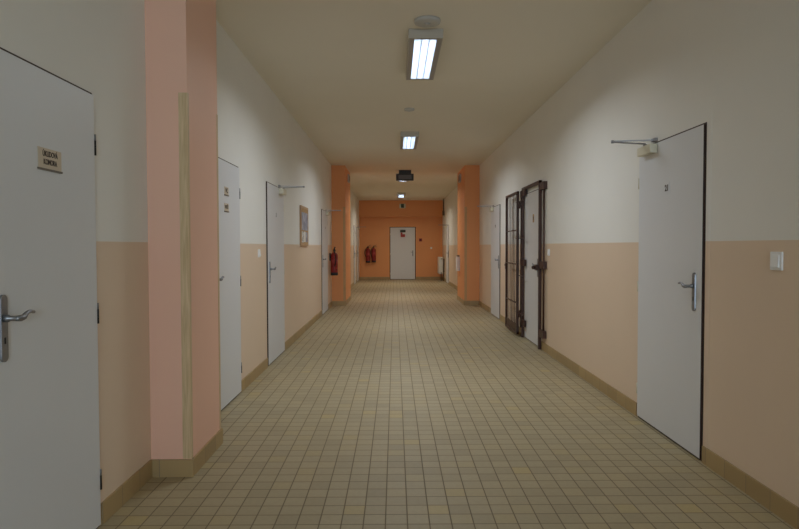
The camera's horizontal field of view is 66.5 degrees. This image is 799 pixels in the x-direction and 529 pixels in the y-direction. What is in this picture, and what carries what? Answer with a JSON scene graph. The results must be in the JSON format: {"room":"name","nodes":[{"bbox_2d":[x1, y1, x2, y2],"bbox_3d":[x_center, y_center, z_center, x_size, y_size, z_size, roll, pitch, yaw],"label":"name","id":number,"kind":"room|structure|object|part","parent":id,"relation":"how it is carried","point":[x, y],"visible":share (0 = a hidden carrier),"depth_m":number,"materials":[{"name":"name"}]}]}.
{"room":"school corridor","nodes":[
{"label":"school corridor","id":0,"kind":"room"},
{"bbox_2d":[0,0,359,525],"bbox_3d":[-1.527,-0.498,9.128,0.200,3.008,28.300,0,2,0],"label":"wall","id":1,"kind":"structure","parent":0,"point":[102,41],"depth_m":3.25,"materials":[{"name":"paint"}]},
{"bbox_2d":[0,31,104,528],"bbox_3d":[-1.338,0.199,2.377,0.075,2.024,0.886,0,2,0],"label":"door","id":2,"kind":"structure","parent":1,"relation":"in","point":[52,451],"depth_m":2.37,"materials":[{"name":"paint"}]},
{"bbox_3d":[-1.357,0.220,2.088,0.008,0.232,0.039,0,2,0],"label":"handle plate","id":3,"kind":"part","parent":2,"relation":"part of","materials":[{"name":"metal"}]},
{"bbox_3d":[-1.326,0.178,2.131,0.054,0.035,0.114,0,2,0],"label":"lever","id":4,"kind":"part","parent":2,"relation":"part of","materials":[{"name":"metal"}]},
{"bbox_3d":[-1.363,-0.409,2.374,0.003,0.078,0.158,0,2,0],"label":"sign plate","id":5,"kind":"part","parent":2,"relation":"part of","materials":[{"name":"beige plastic"}]},
{"bbox_3d":[-1.361,-0.367,2.375,0.006,0.007,0.166,0,2,0],"label":"plate rail","id":6,"kind":"part","parent":2,"relation":"part of","materials":[{"name":"grey metal"}]},
{"bbox_2d":[218,150,241,410],"bbox_3d":[-1.357,0.123,4.864,0.075,2.024,1.011,0,2,0],"label":"door","id":7,"kind":"structure","parent":1,"relation":"in","point":[228,166],"depth_m":4.98,"materials":[{"name":"paint"}]},
{"bbox_3d":[-1.381,-0.587,4.860,0.003,0.062,0.115,0,2,0],"label":"sign plate","id":8,"kind":"part","parent":7,"relation":"part of","materials":[{"name":"white plastic"}]},
{"bbox_2d":[101,277,359,524],"bbox_3d":[-1.419,0.955,9.173,0.011,0.100,28.300,0,2,0],"label":"baseboard","id":9,"kind":"structure","parent":1,"relation":"attached to","point":[122,494],"depth_m":3.22,"materials":[{"name":"tile"}]},
{"bbox_2d":[264,175,304,365],"bbox_3d":[-1.260,0.060,6.921,0.299,2.024,1.086,0,2,0],"label":"door","id":10,"kind":"structure","parent":1,"relation":"in","point":[275,192],"depth_m":6.80,"materials":[{"name":"paint"}]},
{"bbox_3d":[-1.390,0.085,6.530,0.008,0.232,0.039,0,2,0],"label":"handle plate","id":11,"kind":"part","parent":10,"relation":"part of","materials":[{"name":"metal"}]},
{"bbox_3d":[-1.409,0.061,6.920,0.002,2.024,1.086,0,2,0],"label":"frame","id":12,"kind":"part","parent":10,"relation":"part of","materials":[{"name":"paint"}]},
{"bbox_3d":[-1.263,-0.907,7.148,0.297,0.044,0.133,0,2,0],"label":"closer arm","id":13,"kind":"part","parent":10,"relation":"part of"},
{"bbox_2d":[299,205,307,245],"bbox_3d":[-1.413,-0.566,9.027,0.026,0.580,0.700,0,2,0],"label":"notice board","id":14,"kind":"object","parent":1,"relation":"attached to","point":[301,208],"visible":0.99,"depth_m":8.69,"materials":[{"name":"brown wood"}]},
{"bbox_2d":[302,212,307,230],"bbox_3d":[-1.405,-0.636,9.025,0.002,0.260,0.600,0,2,0],"label":"poster","id":15,"kind":"object","parent":14,"relation":"attached to","point":[304,215],"visible":1,"depth_m":9.01,"materials":[{"name":"white paper"}]},
{"bbox_3d":[-1.416,-0.566,9.027,0.020,0.510,0.630,0,2,0],"label":"panel","id":16,"kind":"part","parent":14,"relation":"part of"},
{"bbox_2d":[321,206,340,314],"bbox_3d":[-1.296,-0.085,11.719,0.299,2.024,1.086,0,2,0],"label":"door","id":17,"kind":"structure","parent":1,"relation":"in","point":[324,213],"depth_m":11.62,"materials":[{"name":"paint"}]},
{"bbox_3d":[-1.444,-0.085,11.717,0.002,2.024,1.086,0,2,0],"label":"frame","id":18,"kind":"part","parent":17,"relation":"part of","materials":[{"name":"paint"}]},
{"bbox_2d":[329,247,337,274],"bbox_3d":[-1.366,-0.071,12.647,0.171,0.590,0.217,0,2,0],"label":"fire extinguisher","id":19,"kind":"object","parent":1,"relation":"attached to","point":[333,257],"visible":1,"depth_m":12.60,"materials":[{"name":"red metal"}]},
{"bbox_2d":[353,223,355,283],"bbox_3d":[-1.472,-0.349,20.413,0.075,2.024,0.886,0,2,0],"label":"door","id":20,"kind":"structure","parent":1,"relation":"in","point":[354,231],"depth_m":20.25,"materials":[{"name":"paint"}]},
{"bbox_2d":[356,225,359,281],"bbox_3d":[-1.372,-0.398,22.014,0.299,2.024,1.086,0,2,0],"label":"door","id":21,"kind":"structure","parent":1,"relation":"in","point":[357,228],"depth_m":21.86,"materials":[{"name":"paint"}]},
{"bbox_3d":[-1.520,-0.397,22.012,0.002,2.024,1.086,0,2,0],"label":"frame","id":22,"kind":"part","parent":21,"relation":"part of","materials":[{"name":"paint"}]},
{"bbox_2d":[144,0,222,476],"bbox_3d":[-1.269,-0.332,3.629,0.235,3.008,0.589,0,2,0],"label":"pillar","id":23,"kind":"structure","parent":0,"point":[180,35],"depth_m":3.38,"materials":[{"name":"paint"}]},
{"bbox_3d":[-1.266,1.123,3.673,0.235,0.097,0.589,0,2,0],"label":"baseboard","id":24,"kind":"part","parent":23,"relation":"part of","materials":[{"name":"tile"}]},
{"bbox_2d":[331,165,350,305],"bbox_3d":[-1.310,-0.642,13.838,0.303,3.008,1.542,0,2,0],"label":"pillar","id":25,"kind":"structure","parent":0,"point":[340,187],"depth_m":13.10,"materials":[{"name":"orange paint"}]},
{"bbox_3d":[-1.307,0.813,13.882,0.303,0.097,1.542,0,2,0],"label":"baseboard","id":26,"kind":"part","parent":25,"relation":"part of","materials":[{"name":"tile"}]},
{"bbox_2d":[359,217,441,276],"bbox_3d":[0.056,-0.934,23.384,3.576,3.008,0.200,0,2,0],"label":"wall","id":27,"kind":"structure","parent":0,"point":[373,231],"depth_m":23.29,"materials":[{"name":"orange paint"}]},
{"bbox_2d":[365,245,369,262],"bbox_3d":[-1.209,-0.407,23.204,0.239,0.660,0.171,0,2,0],"label":"fire extinguisher","id":28,"kind":"object","parent":27,"relation":"attached to","point":[367,249],"visible":1,"depth_m":23.14,"materials":[{"name":"red metal"}]},
{"bbox_2d":[370,245,375,261],"bbox_3d":[-0.989,-0.418,23.206,0.239,0.660,0.171,0,2,0],"label":"fire extinguisher","id":29,"kind":"object","parent":27,"relation":"attached to","point":[373,255],"visible":1,"depth_m":23.13,"materials":[{"name":"red metal"}]},
{"bbox_2d":[360,277,440,279],"bbox_3d":[0.059,0.522,23.322,3.152,0.100,0.011,0,2,0],"label":"baseboard","id":30,"kind":"structure","parent":27,"relation":"attached to","point":[361,278],"depth_m":23.31,"materials":[{"name":"tile"}]},
{"bbox_2d":[359,200,442,216],"bbox_3d":[0.054,-2.123,23.167,3.176,0.618,0.160,0,2,0],"label":"beam","id":31,"kind":"structure","parent":27,"relation":"attached to","point":[367,208],"depth_m":23.09,"materials":[{"name":"orange paint"}]},
{"bbox_2d":[388,225,416,278],"bbox_3d":[0.124,-0.461,23.261,1.104,2.068,0.075,0,2,0],"label":"door","id":32,"kind":"structure","parent":27,"relation":"in","point":[402,251],"depth_m":23.29,"materials":[{"name":"white paint"}]},
{"bbox_2d":[400,230,405,236],"bbox_3d":[0.127,-1.180,23.261,0.210,0.295,0.004,0,2,0],"label":"notice","id":33,"kind":"object","parent":32,"relation":"attached to","point":[402,232],"visible":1,"depth_m":23.26,"materials":[{"name":"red paper"}]},
{"bbox_2d":[216,0,651,199],"bbox_3d":[0.158,-2.080,9.092,3.576,0.150,28.700,0,2,0],"label":"ceiling","id":34,"kind":"structure","parent":0,"point":[338,67],"depth_m":5.93,"materials":[{"name":"white paint"}]},
{"bbox_2d":[397,192,405,197],"bbox_3d":[0.053,-2.309,20.290,0.275,0.073,1.230,0,2,0],"label":"ceiling lamp","id":35,"kind":"object","parent":34,"relation":"attached to","point":[399,194],"visible":1,"depth_m":19.68,"materials":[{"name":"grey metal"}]},
{"bbox_2d":[396,170,413,180],"bbox_3d":[0.120,-2.033,13.899,0.400,0.236,0.113,0,2,0],"label":"emergency light","id":36,"kind":"object","parent":34,"relation":"attached to","point":[404,175],"visible":1,"depth_m":13.85,"materials":[{"name":"grey plastic"}]},
{"bbox_2d":[404,108,413,111],"bbox_3d":[0.124,-1.945,7.676,0.128,0.034,0.128,0,2,0],"label":"ceiling disc","id":37,"kind":"object","parent":34,"relation":"attached to","point":[405,109],"visible":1,"depth_m":7.63,"materials":[{"name":"white plastic"}]},
{"bbox_2d":[400,132,418,148],"bbox_3d":[0.151,-1.991,9.820,0.275,0.073,1.230,0,2,0],"label":"ceiling lamp","id":38,"kind":"object","parent":34,"relation":"attached to","point":[408,140],"visible":1,"depth_m":9.58,"materials":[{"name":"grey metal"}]},
{"bbox_2d":[406,29,442,79],"bbox_3d":[0.206,-1.859,5.463,0.275,0.073,1.230,0,2,0],"label":"ceiling lamp","id":39,"kind":"object","parent":34,"relation":"attached to","point":[424,45],"visible":1,"depth_m":5.24,"materials":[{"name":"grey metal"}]},
{"bbox_2d":[414,15,440,27],"bbox_3d":[0.213,-1.854,4.668,0.204,0.034,0.204,0,2,0],"label":"ceiling disc","id":40,"kind":"object","parent":34,"relation":"attached to","point":[426,21],"visible":1,"depth_m":4.63,"materials":[{"name":"white plastic"}]},
{"bbox_2d":[97,279,794,528],"bbox_3d":[0.164,1.076,9.188,3.576,0.150,28.700,0,2,0],"label":"floor","id":41,"kind":"structure","parent":0,"point":[406,404],"depth_m":3.92,"materials":[{"name":"tile"}]},
{"bbox_2d":[457,165,479,304],"bbox_3d":[1.550,-0.648,13.858,0.328,3.008,1.542,0,2,0],"label":"pillar","id":42,"kind":"structure","parent":0,"point":[469,186],"depth_m":13.12,"materials":[{"name":"orange paint"}]},
{"bbox_2d":[456,255,459,270],"bbox_3d":[1.363,-0.037,14.216,0.065,0.365,0.300,0,2,0],"label":"wall box","id":43,"kind":"object","parent":42,"relation":"attached to","point":[457,256],"visible":1,"depth_m":14.07,"materials":[{"name":"metal"}]},
{"bbox_3d":[1.553,0.806,13.903,0.328,0.097,1.542,0,2,0],"label":"baseboard","id":44,"kind":"part","parent":42,"relation":"part of","materials":[{"name":"tile"}]},
{"bbox_2d":[442,0,798,506],"bbox_3d":[1.849,-0.506,9.153,0.200,3.008,28.300,0,2,0],"label":"wall","id":45,"kind":"structure","parent":0,"point":[676,62],"depth_m":3.59,"materials":[{"name":"paint"}]},
{"bbox_2d":[438,257,443,280],"bbox_3d":[1.551,0.153,22.691,0.200,0.870,0.974,0,2,0],"label":"radiator","id":46,"kind":"object","parent":45,"relation":"attached to","point":[440,259],"visible":1,"depth_m":22.31,"materials":[{"name":"white metal"}]},
{"bbox_2d":[445,223,448,283],"bbox_3d":[1.513,-0.388,20.985,0.299,2.054,1.086,0,2,0],"label":"door","id":47,"kind":"structure","parent":45,"relation":"in","point":[447,224],"depth_m":20.94,"materials":[{"name":"paint"}]},
{"bbox_2d":[477,201,500,318],"bbox_3d":[1.587,-0.084,10.979,0.299,2.054,1.066,0,2,0],"label":"door","id":48,"kind":"structure","parent":45,"relation":"in","point":[495,208],"depth_m":10.88,"materials":[{"name":"paint"}]},
{"bbox_3d":[1.736,-0.084,10.981,0.002,2.054,1.066,0,2,0],"label":"frame","id":49,"kind":"part","parent":48,"relation":"part of","materials":[{"name":"paint"}]},
{"bbox_2d":[504,180,546,348],"bbox_3d":[1.686,-0.019,8.370,0.156,2.082,2.172,0,2,-3],"label":"security gate","id":50,"kind":"object","parent":45,"relation":"attached to","point":[509,323],"visible":1,"depth_m":8.51,"materials":[{"name":"brown metal"}]},
{"bbox_3d":[1.664,0.885,9.039,0.006,0.106,0.822,0,2,0],"label":"kick panel","id":51,"kind":"part","parent":50,"relation":"part of","materials":[{"name":"brown metal"}]},
{"bbox_3d":[1.719,-0.045,8.616,0.022,1.880,0.022,0,2,0],"label":"rod","id":52,"kind":"part","parent":50,"relation":"part of","materials":[{"name":"brown metal"}]},
{"bbox_3d":[1.724,-0.007,7.999,0.036,2.082,1.035,0,2,0],"label":"frame","id":53,"kind":"part","parent":50,"relation":"part of","materials":[{"name":"brown metal"}]},
{"bbox_3d":[1.739,-0.042,7.345,0.024,1.830,0.024,0,2,0],"label":"rod","id":54,"kind":"part","parent":50,"relation":"part of","materials":[{"name":"brown metal"}]},
{"bbox_2d":[524,185,541,345],"bbox_3d":[1.721,0.005,8.037,0.075,2.054,1.006,0,2,0],"label":"door","id":55,"kind":"structure","parent":45,"relation":"in","point":[531,198],"depth_m":8.05,"materials":[{"name":"paint"}]},
{"bbox_2d":[442,277,798,528],"bbox_3d":[1.746,0.948,9.196,0.011,0.100,28.300,0,2,0],"label":"baseboard","id":56,"kind":"structure","parent":45,"relation":"attached to","point":[774,502],"depth_m":3.36,"materials":[{"name":"tile"}]},
{"bbox_2d":[611,110,711,460],"bbox_3d":[1.638,0.127,4.050,0.299,2.054,1.071,0,2,0],"label":"door","id":57,"kind":"structure","parent":45,"relation":"in","point":[673,235],"depth_m":3.93,"materials":[{"name":"paint"}]},
{"bbox_3d":[1.633,-0.856,4.270,0.297,0.044,0.133,0,2,0],"label":"closer arm","id":58,"kind":"part","parent":57,"relation":"part of"},
{"bbox_3d":[1.772,-0.506,4.032,0.002,0.075,0.072,0,2,0],"label":"number plate","id":59,"kind":"part","parent":57,"relation":"part of","materials":[{"name":"white paint"}]},
{"bbox_3d":[1.742,0.124,3.712,0.054,0.035,0.114,0,2,0],"label":"lever","id":60,"kind":"part","parent":57,"relation":"part of","materials":[{"name":"metal"}]},
{"bbox_3d":[1.774,0.165,3.670,0.008,0.232,0.039,0,2,0],"label":"handle plate","id":61,"kind":"part","parent":57,"relation":"part of","materials":[{"name":"metal"}]},
{"bbox_2d":[770,252,782,270],"bbox_3d":[1.786,-0.017,2.892,0.019,0.088,0.088,0,2,0],"label":"light switch","id":62,"kind":"object","parent":45,"relation":"attached to","point":[776,258],"visible":1,"depth_m":2.88,"materials":[{"name":"white plastic"}]}
]}

